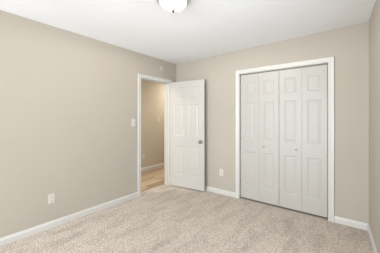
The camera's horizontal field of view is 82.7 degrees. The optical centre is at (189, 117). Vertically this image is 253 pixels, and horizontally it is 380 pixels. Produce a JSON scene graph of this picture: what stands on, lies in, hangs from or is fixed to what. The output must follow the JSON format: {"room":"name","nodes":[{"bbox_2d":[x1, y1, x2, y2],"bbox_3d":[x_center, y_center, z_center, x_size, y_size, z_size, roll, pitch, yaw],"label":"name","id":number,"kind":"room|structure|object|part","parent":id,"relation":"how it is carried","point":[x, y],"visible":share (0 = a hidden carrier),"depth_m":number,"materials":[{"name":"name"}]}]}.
{"room":"empty bedroom","nodes":[
{"label":"empty bedroom","id":0,"kind":"room"},
{"bbox_2d":[0,10,175,237],"bbox_3d":[-2.191,0.108,2.024,0.125,2.552,6.299,0,0,38],"label":"wall","id":1,"kind":"structure","parent":0,"point":[69,100],"depth_m":2.67,"materials":[{"name":"paint"}]},
{"bbox_2d":[48,193,54,203],"bbox_3d":[-1.662,0.979,2.594,0.009,0.118,0.074,0,0,38],"label":"wall outlet","id":2,"kind":"object","parent":1,"relation":"attached to","point":[51,197],"visible":1,"depth_m":2.59,"materials":[{"name":"white plastic"}]},
{"bbox_2d":[0,192,137,245],"bbox_3d":[-2.471,1.285,1.552,0.013,0.079,5.210,0,0,38],"label":"baseboard","id":3,"kind":"structure","parent":1,"relation":"attached to","point":[25,233],"depth_m":2.67,"materials":[{"name":"paint"}]},
{"bbox_2d":[138,73,171,196],"bbox_3d":[-0.670,0.297,3.975,0.160,2.060,0.828,0,0,38],"label":"door frame","id":4,"kind":"structure","parent":1,"relation":"attached to","point":[166,82],"depth_m":4.21,"materials":[{"name":"paint"}]},
{"bbox_3d":[-0.849,0.296,3.630,0.018,2.057,0.062,0,0,38],"label":"casing","id":5,"kind":"part","parent":4,"relation":"part of","materials":[{"name":"paint"}]},
{"bbox_3d":[-0.614,-0.702,3.932,0.018,0.062,0.828,0,0,38],"label":"head casing","id":6,"kind":"part","parent":4,"relation":"part of","materials":[{"name":"paint"}]},
{"bbox_3d":[-0.378,0.296,4.234,0.018,2.057,0.062,0,0,38],"label":"casing","id":7,"kind":"part","parent":4,"relation":"part of","materials":[{"name":"paint"}]},
{"bbox_2d":[170,79,204,190],"bbox_3d":[-0.066,0.318,4.017,0.768,1.980,0.159,0,0,30],"label":"door","id":8,"kind":"structure","parent":4,"relation":"attached to","point":[187,98],"depth_m":3.98,"materials":[{"name":"paint"}]},
{"bbox_2d":[141,80,163,167],"bbox_3d":[-1.330,0.116,5.093,0.100,2.424,4.000,0,0,38],"label":"wall","id":9,"kind":"structure","parent":0,"point":[152,93],"depth_m":5.50,"materials":[{"name":"paint"}]},
{"bbox_2d":[141,163,163,171],"bbox_3d":[-1.285,1.279,5.059,0.013,0.099,4.000,0,0,38],"label":"baseboard","id":10,"kind":"structure","parent":9,"relation":"attached to","point":[148,168],"depth_m":5.48,"materials":[{"name":"paint"}]},
{"bbox_2d":[0,167,373,252],"bbox_3d":[-0.760,1.354,2.038,4.756,0.060,8.120,0,0,38],"label":"floor","id":11,"kind":"structure","parent":0,"point":[165,218],"depth_m":2.52,"materials":[{"name":"beige carpet"}]},
{"bbox_2d":[0,0,375,63],"bbox_3d":[-0.833,-1.185,0.886,3.416,0.224,6.174,0,0,38],"label":"ceiling","id":12,"kind":"structure","parent":0,"point":[204,28],"depth_m":2.48,"materials":[{"name":"paint"}]},
{"bbox_2d":[156,0,190,12],"bbox_3d":[-0.157,-1.054,2.041,0.324,0.132,0.324,0,0,38],"label":"ceiling light","id":13,"kind":"object","parent":12,"relation":"attached to","point":[171,5],"visible":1,"depth_m":2.01,"materials":[{"name":"white glass"}]},
{"bbox_3d":[-0.157,-1.052,2.041,0.236,0.053,0.236,0,0,38],"label":"lamp shade","id":14,"kind":"part","parent":13,"relation":"part of","materials":[{"name":"white glass"}]},
{"bbox_2d":[176,22,368,223],"bbox_3d":[1.150,0.119,3.762,3.008,2.530,0.800,0,0,38],"label":"wall","id":15,"kind":"structure","parent":0,"point":[349,45],"depth_m":2.76,"materials":[{"name":"paint"}]},
{"bbox_2d":[205,186,234,197],"bbox_3d":[0.237,1.285,3.957,1.303,0.079,0.013,0,0,38],"label":"baseboard","id":16,"kind":"structure","parent":15,"relation":"attached to","point":[207,188],"depth_m":3.72,"materials":[{"name":"paint"}]},
{"bbox_2d":[241,71,278,205],"bbox_3d":[1.068,0.310,3.354,0.599,1.984,0.066,0,0,38],"label":"door","id":17,"kind":"structure","parent":15,"relation":"in","point":[259,91],"depth_m":3.35,"materials":[{"name":"paint"}]},
{"bbox_2d":[235,56,333,221],"bbox_3d":[1.323,0.278,3.188,1.356,2.092,0.142,0,0,38],"label":"closet frame","id":18,"kind":"object","parent":15,"relation":"attached to","point":[329,61],"visible":0.94,"depth_m":2.94,"materials":[{"name":"paint"}]},
{"bbox_3d":[0.774,0.278,3.536,0.062,2.092,0.018,0,0,38],"label":"casing","id":19,"kind":"part","parent":18,"relation":"part of","materials":[{"name":"paint"}]},
{"bbox_3d":[1.284,-0.737,3.138,1.356,0.062,0.018,0,0,38],"label":"head casing","id":20,"kind":"part","parent":18,"relation":"part of","materials":[{"name":"paint"}]},
{"bbox_3d":[1.795,0.278,2.741,0.062,2.092,0.018,0,0,38],"label":"casing","id":21,"kind":"part","parent":18,"relation":"part of","materials":[{"name":"paint"}]},
{"bbox_2d":[279,65,327,217],"bbox_3d":[1.544,0.310,2.982,0.599,1.984,0.066,0,0,38],"label":"door","id":22,"kind":"structure","parent":15,"relation":"in","point":[303,92],"depth_m":2.97,"materials":[{"name":"paint"}]},
{"bbox_2d":[334,216,367,230],"bbox_3d":[1.948,1.285,2.624,0.324,0.079,0.013,0,0,38],"label":"baseboard","id":23,"kind":"structure","parent":15,"relation":"attached to","point":[340,220],"depth_m":2.61,"materials":[{"name":"paint"}]},
{"bbox_2d":[369,0,379,252],"bbox_3d":[0.444,0.083,-0.030,0.148,2.603,6.321,0,0,34],"label":"wall","id":24,"kind":"structure","parent":0,"point":[374,22],"depth_m":2.15,"materials":[{"name":"paint"}]},
{"bbox_2d":[368,224,377,252],"bbox_3d":[0.348,1.285,-0.035,0.013,0.079,6.187,0,0,34],"label":"baseboard","id":25,"kind":"structure","parent":24,"relation":"attached to","point":[369,229],"depth_m":2.24,"materials":[{"name":"paint"}]}
]}

